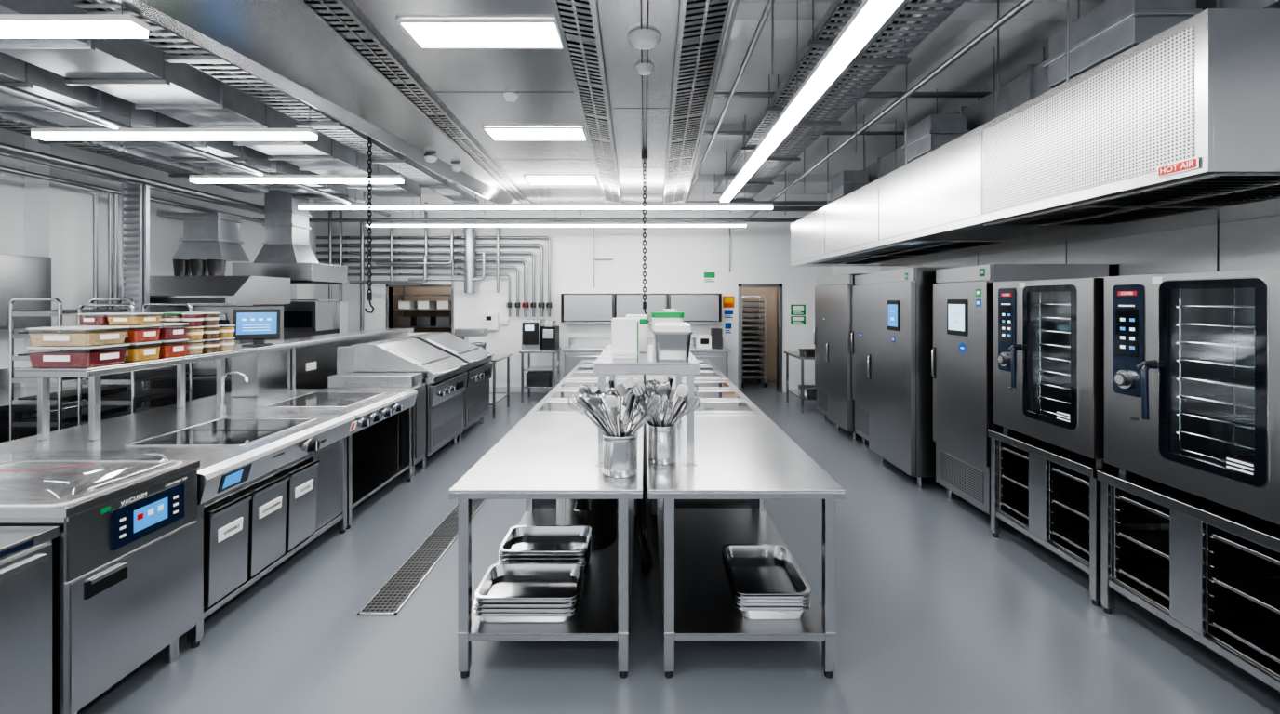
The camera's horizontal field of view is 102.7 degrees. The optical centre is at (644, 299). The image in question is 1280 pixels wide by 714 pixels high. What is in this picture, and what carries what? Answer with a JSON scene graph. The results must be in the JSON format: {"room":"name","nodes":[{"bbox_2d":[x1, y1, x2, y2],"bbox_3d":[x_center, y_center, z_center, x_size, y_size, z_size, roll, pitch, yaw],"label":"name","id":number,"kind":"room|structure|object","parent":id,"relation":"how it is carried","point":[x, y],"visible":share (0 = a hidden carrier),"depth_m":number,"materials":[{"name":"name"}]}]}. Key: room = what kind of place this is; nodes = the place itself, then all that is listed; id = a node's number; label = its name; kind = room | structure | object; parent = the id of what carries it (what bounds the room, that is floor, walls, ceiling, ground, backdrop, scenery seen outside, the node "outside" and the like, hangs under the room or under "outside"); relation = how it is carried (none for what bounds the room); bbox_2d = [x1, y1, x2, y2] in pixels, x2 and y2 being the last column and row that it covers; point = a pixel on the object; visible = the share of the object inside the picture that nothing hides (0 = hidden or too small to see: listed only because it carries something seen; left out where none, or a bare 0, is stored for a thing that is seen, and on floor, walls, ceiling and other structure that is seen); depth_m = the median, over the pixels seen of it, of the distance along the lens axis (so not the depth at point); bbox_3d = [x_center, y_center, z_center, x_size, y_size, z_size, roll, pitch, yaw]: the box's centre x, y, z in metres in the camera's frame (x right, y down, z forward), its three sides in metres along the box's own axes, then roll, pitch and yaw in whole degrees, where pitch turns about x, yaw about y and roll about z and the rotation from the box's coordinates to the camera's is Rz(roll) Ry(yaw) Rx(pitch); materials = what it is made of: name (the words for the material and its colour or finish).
{"room":"commercial kitchen","nodes":[
{"label":"commercial kitchen","id":0,"kind":"room"},
{"bbox_2d":[0,367,108,442],"bbox_3d":[-5.800,1.230,3.175,0.999,1.100,3.950,0,0,0],"label":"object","id":1,"kind":"structure","parent":0,"point":[20,411],"depth_m":4.50,"materials":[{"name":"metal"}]},
{"bbox_2d":[0,112,315,406],"bbox_3d":[-6.250,-0.120,4.200,0.400,3.800,14.400,0,0,0],"label":"wall","id":2,"kind":"structure","parent":0,"point":[39,218],"depth_m":5.44,"materials":[{"name":"white paint"}]},
{"bbox_2d":[0,253,51,329],"bbox_3d":[-6.120,-0.070,3.175,0.359,0.700,3.950,0,0,0],"label":"upper cabinet","id":3,"kind":"object","parent":2,"relation":"attached to","point":[20,276],"visible":0.9,"depth_m":4.92,"materials":[{"name":"silver metal"}]},
{"bbox_2d":[454,328,488,350],"bbox_3d":[-2.720,0.679,8.050,0.460,0.439,0.300,0,0,0],"label":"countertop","id":4,"kind":"structure","parent":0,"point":[463,334],"depth_m":7.93,"materials":[{"name":"silver metal"}]},
{"bbox_2d":[0,0,1034,223],"bbox_3d":[-1.350,-1.583,5.000,9.700,0.874,9.400,0,0,0],"label":"ceiling","id":5,"kind":"structure","parent":0,"point":[9,151],"depth_m":5.25,"materials":[{"name":"grey metal"}]},
{"bbox_2d":[0,5,149,38],"bbox_3d":[-3.410,-1.620,2.350,2.188,0.800,0.088,0,0,0],"label":"linear pendant light","id":6,"kind":"object","parent":5,"relation":"hanging from","point":[11,26],"visible":1,"depth_m":2.31,"materials":[{"name":"white plastic"}]},
{"bbox_2d":[0,111,268,193],"bbox_3d":[-5.000,-1.680,3.500,0.380,0.680,6.200,0,0,0],"label":"cable tray","id":7,"kind":"object","parent":5,"relation":"hanging from","point":[14,122],"visible":0.77,"depth_m":4.85,"materials":[{"name":"metal"}]},
{"bbox_2d":[30,102,318,140],"bbox_3d":[-3.555,-1.620,3.880,2.098,0.800,0.088,0,0,0],"label":"linear pendant light","id":8,"kind":"object","parent":5,"relation":"hanging from","point":[45,134],"visible":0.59,"depth_m":3.84,"materials":[{"name":"white plastic"}]},
{"bbox_2d":[0,52,368,202],"bbox_3d":[-4.400,-1.702,3.844,0.760,0.635,7.312,0,0,0],"label":"ventilation duct","id":9,"kind":"object","parent":5,"relation":"hanging from","point":[14,72],"visible":0.42,"depth_m":4.12,"materials":[{"name":"metal"}]},
{"bbox_2d":[157,213,249,261],"bbox_3d":[-5.846,-0.820,6.775,0.889,0.600,0.449,0,0,0],"label":"extraction hood","id":10,"kind":"object","parent":5,"relation":"attached to","point":[206,235],"visible":0.98,"depth_m":6.60,"materials":[{"name":"metal"}]},
{"bbox_2d":[0,0,420,197],"bbox_3d":[-3.450,-1.712,3.694,0.660,0.615,7.012,0,0,0],"label":"cable tray","id":11,"kind":"object","parent":5,"relation":"hanging from","point":[132,70],"visible":0.57,"depth_m":3.61,"materials":[{"name":"metal"}]},
{"bbox_2d":[64,0,479,203],"bbox_3d":[-2.800,-1.755,4.300,0.380,0.530,7.800,0,0,0],"label":"cable tray","id":12,"kind":"object","parent":5,"relation":"hanging from","point":[180,49],"visible":0.79,"depth_m":3.92,"materials":[{"name":"metal"}]},
{"bbox_2d":[232,186,347,284],"bbox_3d":[-4.875,-1.115,7.100,1.050,1.790,0.800,0,0,0],"label":"extraction hood","id":13,"kind":"object","parent":5,"relation":"hanging from","point":[286,252],"visible":0.77,"depth_m":6.98,"materials":[{"name":"silver metal"}]},
{"bbox_2d":[189,155,403,183],"bbox_3d":[-3.615,-1.620,5.330,2.178,0.800,0.088,0,0,0],"label":"linear pendant light","id":14,"kind":"object","parent":5,"relation":"hanging from","point":[197,179],"visible":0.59,"depth_m":5.29,"materials":[{"name":"white plastic"}]},
{"bbox_2d":[364,136,373,313],"bbox_3d":[-2.420,-0.940,4.500,0.083,2.121,0.060,0,0,0],"label":"chain","id":15,"kind":"object","parent":5,"relation":"hanging from","point":[369,295],"visible":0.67,"depth_m":4.50,"materials":[{"name":"grey metal"}]},
{"bbox_2d":[297,188,497,209],"bbox_3d":[-3.325,-1.620,6.910,2.658,0.800,0.088,0,0,0],"label":"linear pendant light","id":16,"kind":"object","parent":5,"relation":"hanging from","point":[355,206],"visible":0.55,"depth_m":6.87,"materials":[{"name":"white plastic"}]},
{"bbox_2d":[110,0,739,203],"bbox_3d":[-0.944,-1.670,3.900,3.049,0.700,7.156,0,0,0],"label":"ceiling","id":17,"kind":"structure","parent":5,"relation":"attached to","point":[351,61],"depth_m":3.23,"materials":[{"name":"silver metal"}]},
{"bbox_2d":[395,18,563,49],"bbox_3d":[-0.850,-1.410,2.725,0.820,0.012,0.290,0,0,0],"label":"recessed light","id":18,"kind":"object","parent":17,"relation":"in","point":[427,33],"visible":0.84,"depth_m":2.71,"materials":[{"name":"white plastic"}]},
{"bbox_2d":[481,127,587,141],"bbox_3d":[-0.920,-1.410,4.365,0.840,0.012,0.330,0,0,0],"label":"recessed light","id":19,"kind":"object","parent":17,"relation":"in","point":[496,134],"visible":1,"depth_m":4.36,"materials":[{"name":"white plastic"}]},
{"bbox_2d":[523,176,599,185],"bbox_3d":[-0.980,-1.410,6.085,0.840,0.012,0.370,0,0,0],"label":"recessed light","id":20,"kind":"object","parent":17,"relation":"in","point":[532,180],"visible":1,"depth_m":6.07,"materials":[{"name":"white plastic"}]},
{"bbox_2d":[627,28,661,50],"bbox_3d":[0.000,-1.397,2.770,0.180,0.046,0.180,0,0,0],"label":"smoke detector","id":21,"kind":"object","parent":17,"relation":"attached to","point":[644,39],"visible":1,"depth_m":2.73,"materials":[{"name":"white plastic"}]},
{"bbox_2d":[641,153,648,319],"bbox_3d":[0.000,-0.607,5.000,0.083,1.627,0.060,0,0,0],"label":"chain","id":22,"kind":"object","parent":17,"relation":"hanging from","point":[644,155],"visible":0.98,"depth_m":4.99,"materials":[{"name":"grey metal"}]},
{"bbox_2d":[366,197,746,226],"bbox_3d":[-1.475,-1.620,8.600,6.358,0.800,0.088,0,0,0],"label":"linear pendant light","id":23,"kind":"object","parent":5,"relation":"hanging from","point":[374,224],"visible":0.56,"depth_m":8.56,"materials":[{"name":"white plastic"}]},
{"bbox_2d":[496,149,773,209],"bbox_3d":[-0.130,-1.620,6.910,3.708,0.800,0.088,0,0,0],"label":"linear pendant light","id":24,"kind":"object","parent":5,"relation":"hanging from","point":[726,206],"visible":0.79,"depth_m":6.87,"materials":[{"name":"white plastic"}]},
{"bbox_2d":[712,0,863,194],"bbox_3d":[1.245,-1.855,4.450,0.310,0.330,7.700,0,0,0],"label":"cable tray","id":25,"kind":"object","parent":5,"relation":"attached to","point":[813,43],"visible":0.63,"depth_m":3.95,"materials":[{"name":"metal"}]},
{"bbox_2d":[720,0,903,201],"bbox_3d":[1.000,-1.620,3.350,0.118,0.800,6.108,0,0,0],"label":"linear pendant light","id":26,"kind":"object","parent":5,"relation":"hanging from","point":[871,15],"visible":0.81,"depth_m":2.83,"materials":[{"name":"white plastic"}]},
{"bbox_2d":[730,0,966,200],"bbox_3d":[1.570,-1.795,4.450,0.380,0.450,7.700,0,0,0],"label":"cable tray","id":27,"kind":"object","parent":5,"relation":"hanging from","point":[788,153],"visible":0.84,"depth_m":3.71,"materials":[{"name":"metal"}]},
{"bbox_2d":[790,0,1279,266],"bbox_3d":[2.815,-1.242,4.565,1.510,1.556,5.370,0,0,0],"label":"canopy","id":28,"kind":"object","parent":5,"relation":"attached to","point":[1179,128],"visible":1,"depth_m":2.48,"materials":[{"name":"silver metal"}]},
{"bbox_2d":[828,0,1202,201],"bbox_3d":[2.510,-1.321,4.600,0.460,0.499,4.240,0,0,0],"label":"duct","id":29,"kind":"object","parent":28,"relation":"attached to","point":[1112,28],"visible":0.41,"depth_m":2.82,"materials":[{"name":"metal"}]},
{"bbox_2d":[862,0,1279,182],"bbox_3d":[3.000,-1.653,4.044,0.460,0.735,7.112,0,0,0],"label":"ventilation duct","id":30,"kind":"object","parent":5,"relation":"hanging from","point":[1033,83],"visible":0.2,"depth_m":3.92,"materials":[{"name":"metal"}]},
{"bbox_2d":[315,194,832,392],"bbox_3d":[-1.350,-0.120,9.875,9.900,3.800,0.150,0,0,0],"label":"wall","id":31,"kind":"structure","parent":0,"point":[677,258],"depth_m":9.80,"materials":[{"name":"white paint"}]},
{"bbox_2d":[386,284,454,335],"bbox_3d":[-4.300,0.195,9.820,1.400,0.970,0.280,0,0,0],"label":"trim","id":32,"kind":"structure","parent":31,"relation":"attached to","point":[388,312],"depth_m":9.78,"materials":[{"name":"silver metal"}]},
{"bbox_2d":[483,313,508,330],"bbox_3d":[-2.825,0.420,9.738,0.450,0.320,0.125,0,0,0],"label":"wall control box","id":33,"kind":"object","parent":31,"relation":"attached to","point":[491,321],"visible":0.94,"depth_m":9.68,"materials":[{"name":"white plastic"}]},
{"bbox_2d":[316,201,730,331],"bbox_3d":[-2.285,-0.570,9.626,7.830,2.700,0.272,0,0,0],"label":"pipes","id":34,"kind":"object","parent":31,"relation":"attached to","point":[469,237],"depth_m":9.65,"materials":[{"name":"silver metal"}]},
{"bbox_2d":[560,293,721,323],"bbox_3d":[-0.060,0.160,9.635,2.980,0.560,0.330,0,0,0],"label":"upper cabinet","id":35,"kind":"object","parent":31,"relation":"attached to","point":[576,308],"visible":0.84,"depth_m":9.48,"materials":[{"name":"silver metal"}]},
{"bbox_2d":[737,283,782,392],"bbox_3d":[2.210,0.740,9.865,0.840,2.080,0.190,0,0,0],"label":"door frame","id":36,"kind":"structure","parent":31,"relation":"attached to","point":[779,286],"depth_m":9.77,"materials":[{"name":"silver metal"}]},
{"bbox_2d":[393,287,776,380],"bbox_3d":[-1.350,-0.120,10.650,9.900,3.800,1.400,0,0,0],"label":"wall","id":37,"kind":"structure","parent":0,"point":[769,293],"depth_m":11.20,"materials":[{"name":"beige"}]},
{"bbox_2d":[78,380,1279,713],"bbox_3d":[-1.350,1.830,4.200,10.300,0.100,14.400,0,0,0],"label":"floor","id":38,"kind":"structure","parent":0,"point":[936,613],"depth_m":2.66,"materials":[{"name":"grey concrete"}]},
{"bbox_2d":[0,526,59,713],"bbox_3d":[-2.717,1.330,1.433,0.905,0.900,1.105,0,0,0],"label":"base cabinet","id":39,"kind":"object","parent":38,"relation":"on","point":[25,552],"visible":1,"depth_m":1.89,"materials":[{"name":"silver metal"}]},
{"bbox_2d":[8,297,134,440],"bbox_3d":[-5.000,0.883,4.500,0.457,1.793,0.660,0,0,0],"label":"trolley","id":40,"kind":"object","parent":38,"relation":"on","point":[60,419],"visible":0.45,"depth_m":4.20,"materials":[{"name":"silver metal"}]},
{"bbox_2d":[0,460,199,713],"bbox_3d":[-2.703,1.298,2.290,0.934,0.965,0.600,0,0,0],"label":"appliance","id":41,"kind":"object","parent":38,"relation":"on","point":[125,556],"visible":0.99,"depth_m":2.21,"materials":[{"name":"silver metal"}]},
{"bbox_2d":[0,459,182,506],"bbox_3d":[-2.707,0.772,2.290,0.886,0.085,0.560,0,0,0],"label":"lid","id":42,"kind":"object","parent":41,"relation":"attached to","point":[166,462],"depth_m":2.29,"materials":[{"name":"silver metal"}]},
{"bbox_2d":[93,184,149,409],"bbox_3d":[-5.579,0.280,5.435,0.578,3.000,0.070,0,0,0],"label":"cable tray","id":43,"kind":"object","parent":38,"relation":"on","point":[135,197],"visible":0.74,"depth_m":5.43,"materials":[{"name":"metal"}]},
{"bbox_2d":[77,303,192,426],"bbox_3d":[-4.525,0.908,4.575,0.507,1.743,0.610,0,0,0],"label":"trolley","id":44,"kind":"object","parent":38,"relation":"on","point":[130,398],"visible":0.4,"depth_m":4.41,"materials":[{"name":"silver metal"}]},
{"bbox_2d":[112,276,290,407],"bbox_3d":[-5.175,0.755,6.053,1.390,2.050,0.935,0,0,0],"label":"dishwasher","id":45,"kind":"object","parent":38,"relation":"on","point":[193,290],"visible":0.21,"depth_m":5.74,"materials":[{"name":"silver metal"}]},
{"bbox_2d":[0,388,417,648],"bbox_3d":[-3.070,1.326,3.811,1.760,0.908,2.422,0,0,0],"label":"range","id":46,"kind":"object","parent":38,"relation":"on","point":[277,471],"visible":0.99,"depth_m":3.33,"materials":[{"name":"metal"}]},
{"bbox_2d":[14,328,413,440],"bbox_3d":[-3.600,1.100,5.300,0.440,1.360,4.400,0,0,0],"label":"shelf","id":47,"kind":"object","parent":38,"relation":"on","point":[304,362],"visible":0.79,"depth_m":4.60,"materials":[{"name":"metal"}]},
{"bbox_2d":[26,343,129,367],"bbox_3d":[-3.600,0.355,3.260,0.400,0.128,0.260,0,0,0],"label":"food container","id":48,"kind":"object","parent":47,"relation":"on","point":[75,356],"visible":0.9,"depth_m":3.15,"materials":[{"name":"red plastic"}]},
{"bbox_2d":[26,325,129,346],"bbox_3d":[-3.600,0.231,3.260,0.400,0.113,0.260,0,0,0],"label":"food container","id":49,"kind":"object","parent":48,"relation":"on","point":[76,338],"visible":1,"depth_m":3.15,"materials":[{"name":"white plastic"}]},
{"bbox_2d":[107,340,161,361],"bbox_3d":[-3.500,0.355,3.510,0.220,0.128,0.190,0,0,0],"label":"food container","id":50,"kind":"object","parent":47,"relation":"on","point":[133,353],"visible":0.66,"depth_m":3.47,"materials":[{"name":"yellow plastic"}]},
{"bbox_2d":[115,324,161,342],"bbox_3d":[-3.500,0.231,3.510,0.220,0.113,0.190,0,0,0],"label":"food container","id":51,"kind":"object","parent":50,"relation":"on","point":[133,335],"visible":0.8,"depth_m":3.48,"materials":[{"name":"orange plastic"}]},
{"bbox_2d":[106,312,161,324],"bbox_3d":[-3.500,0.133,3.510,0.220,0.079,0.190,0,0,0],"label":"food container","id":52,"kind":"object","parent":51,"relation":"on","point":[126,320],"visible":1,"depth_m":3.43,"materials":[{"name":"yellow plastic"}]},
{"bbox_2d":[139,338,188,358],"bbox_3d":[-3.500,0.355,3.725,0.220,0.128,0.190,0,0,0],"label":"food container","id":53,"kind":"object","parent":47,"relation":"on","point":[166,351],"visible":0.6,"depth_m":3.69,"materials":[{"name":"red plastic"}]},
{"bbox_2d":[146,322,188,339],"bbox_3d":[-3.500,0.231,3.725,0.220,0.113,0.190,0,0,0],"label":"food container","id":54,"kind":"object","parent":53,"relation":"on","point":[165,333],"visible":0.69,"depth_m":3.70,"materials":[{"name":"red plastic"}]},
{"bbox_2d":[181,312,204,354],"bbox_3d":[-3.470,0.261,3.930,0.132,0.315,0.132,0,0,0],"label":"tub","id":55,"kind":"object","parent":47,"relation":"on","point":[196,348],"depth_m":3.90,"materials":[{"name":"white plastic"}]},
{"bbox_2d":[198,325,220,352],"bbox_3d":[-3.470,0.314,4.080,0.132,0.209,0.132,0,0,0],"label":"tub","id":56,"kind":"object","parent":47,"relation":"on","point":[208,346],"depth_m":4.04,"materials":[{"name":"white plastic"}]},
{"bbox_2d":[214,324,235,350],"bbox_3d":[-3.470,0.314,4.230,0.132,0.209,0.132,0,0,0],"label":"tub","id":57,"kind":"object","parent":47,"relation":"on","point":[226,343],"depth_m":4.19,"materials":[{"name":"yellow plastic"}]},
{"bbox_2d":[232,308,280,346],"bbox_3d":[-3.520,0.254,4.652,0.340,0.328,0.174,0,0,-32],"label":"terminal","id":58,"kind":"object","parent":47,"relation":"on","point":[259,326],"visible":0.97,"depth_m":4.61,"materials":[{"name":"black plastic"}]},
{"bbox_2d":[253,299,347,339],"bbox_3d":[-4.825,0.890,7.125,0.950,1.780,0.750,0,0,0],"label":"microwave","id":59,"kind":"object","parent":47,"relation":"on","point":[301,317],"visible":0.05,"depth_m":6.90,"materials":[{"name":"silver metal"}]},
{"bbox_2d":[327,373,426,476],"bbox_3d":[-2.703,1.270,5.170,0.895,1.020,0.260,0,0,0],"label":"fryer","id":60,"kind":"object","parent":38,"relation":"on","point":[342,380],"visible":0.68,"depth_m":5.05,"materials":[{"name":"silver metal"}]},
{"bbox_2d":[336,337,468,468],"bbox_3d":[-2.666,1.123,5.835,1.068,1.315,1.030,0,0,0],"label":"grill","id":61,"kind":"object","parent":38,"relation":"on","point":[444,376],"visible":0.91,"depth_m":5.49,"materials":[{"name":"silver metal"}]},
{"bbox_2d":[357,499,486,615],"bbox_3d":[-1.510,1.776,4.640,0.220,0.008,3.520,0,0,0],"label":"floor drain grate","id":62,"kind":"object","parent":38,"relation":"on","point":[389,600],"visible":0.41,"depth_m":3.37,"materials":[{"name":"silver metal"}]},
{"bbox_2d":[392,287,451,328],"bbox_3d":[-4.400,0.730,10.750,1.600,2.100,0.500,0,0,0],"label":"shelving","id":63,"kind":"object","parent":38,"relation":"on","point":[403,322],"visible":0.44,"depth_m":10.55,"materials":[{"name":"silver metal"}]},
{"bbox_2d":[402,332,493,440],"bbox_3d":[-2.666,1.123,6.890,1.068,1.315,1.020,0,0,0],"label":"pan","id":64,"kind":"object","parent":38,"relation":"on","point":[479,368],"visible":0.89,"depth_m":6.76,"materials":[{"name":"silver metal"}]},
{"bbox_2d":[489,353,512,418],"bbox_3d":[-2.650,1.340,8.050,0.900,0.880,0.900,0,0,0],"label":"side table","id":65,"kind":"object","parent":38,"relation":"on","point":[494,398],"visible":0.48,"depth_m":8.06,"materials":[{"name":"metal"}]},
{"bbox_2d":[519,319,561,402],"bbox_3d":[-1.835,1.070,9.050,0.630,1.420,0.600,0,0,0],"label":"trolley","id":66,"kind":"object","parent":38,"relation":"on","point":[539,336],"visible":0.94,"depth_m":8.83,"materials":[{"name":"silver metal"}]},
{"bbox_2d":[448,415,643,679],"bbox_3d":[-0.457,1.330,3.115,0.897,0.900,1.510,0,0,0],"label":"prep table","id":67,"kind":"object","parent":38,"relation":"on","point":[540,457],"visible":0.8,"depth_m":2.49,"materials":[{"name":"metal"}]},
{"bbox_2d":[473,563,584,623],"bbox_3d":[-0.575,1.492,2.600,0.507,0.139,0.326,0,0,0],"label":"trays","id":68,"kind":"object","parent":67,"relation":"on","point":[507,593],"visible":1,"depth_m":2.56,"materials":[{"name":"silver metal"}]},
{"bbox_2d":[498,525,591,574],"bbox_3d":[-0.565,1.470,2.960,0.495,0.181,0.327,0,0,0],"label":"trays","id":69,"kind":"object","parent":67,"relation":"on","point":[522,544],"visible":0.77,"depth_m":2.96,"materials":[{"name":"silver metal"}]},
{"bbox_2d":[555,499,616,551],"bbox_3d":[-0.380,1.389,3.329,0.416,0.345,0.438,0,0,0],"label":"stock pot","id":70,"kind":"object","parent":67,"relation":"on","point":[599,514],"visible":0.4,"depth_m":3.17,"materials":[{"name":"silver metal"}]},
{"bbox_2d":[567,381,671,478],"bbox_3d":[-0.106,0.645,2.571,0.474,0.466,0.440,0,0,35],"label":"utensil canister","id":71,"kind":"object","parent":67,"relation":"on","point":[620,446],"visible":0.98,"depth_m":2.53,"materials":[{"name":"silver metal"}]},
{"bbox_2d":[578,380,661,428],"bbox_3d":[-0.137,0.667,2.830,0.414,0.422,0.318,0,0,-41],"label":"utensils","id":72,"kind":"object","parent":71,"relation":"in","point":[620,389],"visible":0.3,"depth_m":2.78,"materials":[{"name":"silver metal"}]},
{"bbox_2d":[593,345,699,466],"bbox_3d":[0.010,0.606,3.215,0.560,0.546,1.070,0,0,0],"label":"shelf","id":73,"kind":"object","parent":67,"relation":"on","point":[646,364],"visible":0.66,"depth_m":2.72,"materials":[{"name":"metal"}]},
{"bbox_2d":[611,317,639,359],"bbox_3d":[-0.107,0.219,2.936,0.155,0.226,0.168,0,0,0],"label":"box","id":74,"kind":"object","parent":73,"relation":"on","point":[625,331],"visible":1,"depth_m":2.86,"materials":[{"name":"white plastic"}]},
{"bbox_2d":[625,314,648,352],"bbox_3d":[-0.050,0.216,3.300,0.142,0.232,0.202,0,0,0],"label":"box","id":75,"kind":"object","parent":73,"relation":"on","point":[644,321],"visible":0.52,"depth_m":3.20,"materials":[{"name":"white plastic"}]},
{"bbox_2d":[651,308,683,354],"bbox_3d":[0.140,0.196,3.200,0.200,0.272,0.230,0,0,0],"label":"food container","id":76,"kind":"object","parent":73,"relation":"on","point":[668,315],"visible":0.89,"depth_m":3.09,"materials":[{"name":"white plastic"}]},
{"bbox_2d":[652,322,693,359],"bbox_3d":[0.155,0.234,2.920,0.225,0.197,0.255,0,0,0],"label":"bin","id":77,"kind":"object","parent":73,"relation":"on","point":[672,340],"visible":1,"depth_m":2.81,"materials":[{"name":"grey plastic"}]},
{"bbox_2d":[525,379,643,515],"bbox_3d":[-0.457,1.327,4.765,0.897,0.906,1.770,0,0,0],"label":"countertop","id":78,"kind":"structure","parent":38,"relation":"on","point":[554,403],"depth_m":4.34,"materials":[{"name":"metal"}]},
{"bbox_2d":[562,360,643,379],"bbox_3d":[-0.457,1.327,6.580,0.897,0.906,1.840,0,0,0],"label":"countertop","id":79,"kind":"structure","parent":38,"relation":"on","point":[584,370],"depth_m":5.94,"materials":[{"name":"metal"}]},
{"bbox_2d":[636,434,653,573],"bbox_3d":[-0.002,1.355,3.245,0.100,0.830,1.110,0,0,0],"label":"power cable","id":80,"kind":"object","parent":38,"relation":"on","point":[644,540],"visible":0.76,"depth_m":2.82,"materials":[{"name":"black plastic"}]},
{"bbox_2d":[561,337,730,384],"bbox_3d":[0.025,1.255,9.395,2.950,1.050,0.790,0,0,0],"label":"countertop","id":81,"kind":"structure","parent":38,"relation":"on","point":[580,349],"depth_m":9.03,"materials":[{"name":"metal"}]},
{"bbox_2d":[695,328,722,348],"bbox_3d":[1.175,0.705,9.320,0.450,0.349,0.360,0,0,0],"label":"appliance","id":82,"kind":"object","parent":81,"relation":"on","point":[714,340],"visible":1,"depth_m":9.20,"materials":[{"name":"white plastic"}]},
{"bbox_2d":[645,360,728,379],"bbox_3d":[0.469,1.327,6.580,0.913,0.906,1.840,0,0,0],"label":"countertop","id":83,"kind":"structure","parent":38,"relation":"on","point":[708,370],"depth_m":5.92,"materials":[{"name":"metal"}]},
{"bbox_2d":[645,379,766,529],"bbox_3d":[0.469,1.327,4.765,0.913,0.906,1.770,0,0,0],"label":"countertop","id":84,"kind":"structure","parent":38,"relation":"on","point":[717,397],"depth_m":4.14,"materials":[{"name":"metal"}]},
{"bbox_2d":[646,415,844,679],"bbox_3d":[0.469,1.330,3.115,0.913,0.900,1.510,0,0,0],"label":"prep table","id":85,"kind":"object","parent":38,"relation":"on","point":[736,457],"visible":0.88,"depth_m":2.61,"materials":[{"name":"metal"}]},
{"bbox_2d":[622,376,700,465],"bbox_3d":[0.084,0.656,2.804,0.423,0.445,0.340,0,0,0],"label":"utensil canister","id":86,"kind":"object","parent":85,"relation":"on","point":[661,434],"visible":0.79,"depth_m":2.72,"materials":[{"name":"silver metal"}]},
{"bbox_2d":[721,544,811,619],"bbox_3d":[0.627,1.492,2.720,0.374,0.137,0.506,0,0,0],"label":"pans","id":87,"kind":"object","parent":85,"relation":"on","point":[766,582],"visible":1,"depth_m":2.67,"materials":[{"name":"silver metal"}]},
{"bbox_2d":[741,296,766,387],"bbox_3d":[2.205,0.859,10.625,0.527,1.843,0.610,0,0,0],"label":"trolley","id":88,"kind":"object","parent":38,"relation":"on","point":[751,364],"visible":0.84,"depth_m":10.34,"materials":[{"name":"silver metal"}]},
{"bbox_2d":[784,351,816,413],"bbox_3d":[2.860,1.340,8.425,0.880,0.880,0.950,0,0,0],"label":"side table","id":89,"kind":"object","parent":38,"relation":"on","point":[796,354],"visible":0.46,"depth_m":8.18,"materials":[{"name":"metal"}]},
{"bbox_2d":[813,277,836,426],"bbox_3d":[3.035,0.730,7.400,1.011,2.100,0.600,0,0,0],"label":"refrigerator","id":90,"kind":"object","parent":38,"relation":"on","point":[820,330],"visible":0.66,"depth_m":7.43,"materials":[{"name":"silver metal"}]},
{"bbox_2d":[826,273,868,440],"bbox_3d":[3.020,0.730,6.730,1.041,2.100,0.700,0,0,0],"label":"refrigerator","id":91,"kind":"object","parent":38,"relation":"on","point":[841,405],"visible":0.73,"depth_m":6.64,"materials":[{"name":"silver metal"}]},
{"bbox_2d":[851,273,871,444],"bbox_3d":[3.045,0.740,6.020,0.991,2.080,0.680,0,0,0],"label":"refrigerator","id":92,"kind":"object","parent":38,"relation":"on","point":[860,335],"visible":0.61,"depth_m":6.13,"materials":[{"name":"silver metal"}]},
{"bbox_2d":[867,266,960,489],"bbox_3d":[2.995,0.740,5.210,1.091,2.080,0.900,0,0,0],"label":"freezer","id":93,"kind":"object","parent":38,"relation":"on","point":[900,301],"visible":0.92,"depth_m":4.90,"materials":[{"name":"silver metal"}]},
{"bbox_2d":[931,264,1108,517],"bbox_3d":[3.060,0.755,4.270,0.961,2.050,0.740,0,0,0],"label":"refrigerator","id":94,"kind":"object","parent":38,"relation":"on","point":[962,353],"visible":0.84,"depth_m":4.09,"materials":[{"name":"silver metal"}]},
{"bbox_2d":[987,429,1169,606],"bbox_3d":[3.010,1.380,3.410,0.840,0.800,0.900,0,0,0],"label":"stand","id":95,"kind":"object","parent":38,"relation":"on","point":[1063,507],"visible":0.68,"depth_m":3.34,"materials":[{"name":"silver metal"}]},
{"bbox_2d":[993,277,1105,466],"bbox_3d":[3.006,0.425,3.410,0.948,1.110,0.900,0,0,0],"label":"oven","id":96,"kind":"object","parent":95,"relation":"on","point":[1048,335],"visible":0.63,"depth_m":3.50,"materials":[{"name":"grey metal"}]},
{"bbox_2d":[1096,470,1279,692],"bbox_3d":[3.010,1.380,2.475,0.840,0.800,0.910,0,0,0],"label":"stand","id":97,"kind":"object","parent":38,"relation":"on","point":[1221,581],"visible":0.97,"depth_m":2.42,"materials":[{"name":"silver metal"}]},
{"bbox_2d":[1104,268,1279,525],"bbox_3d":[3.006,0.425,2.475,0.948,1.110,0.910,0,0,0],"label":"oven","id":98,"kind":"object","parent":97,"relation":"on","point":[1192,360],"visible":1,"depth_m":2.61,"materials":[{"name":"grey metal"}]},
{"bbox_2d":[409,0,1106,194],"bbox_3d":[-1.350,-2.010,4.200,10.300,0.220,14.400,0,0,0],"label":"ceiling","id":99,"kind":"structure","parent":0,"point":[1023,38],"depth_m":4.56,"materials":[{"name":"silver metal"}]},
{"bbox_2d":[832,266,879,276],"bbox_3d":[3.675,-0.120,4.200,0.150,3.800,14.400,0,0,0],"label":"wall","id":100,"kind":"structure","parent":0,"point":[836,270],"depth_m":8.82,"materials":[{"name":"white paint"}]},
{"bbox_2d":[880,214,1279,276],"bbox_3d":[3.590,0.530,4.345,0.020,2.300,6.890,0,0,0],"label":"cladding","id":101,"kind":"object","parent":100,"relation":"attached to","point":[1251,244],"depth_m":3.49,"materials":[{"name":"silver metal"}]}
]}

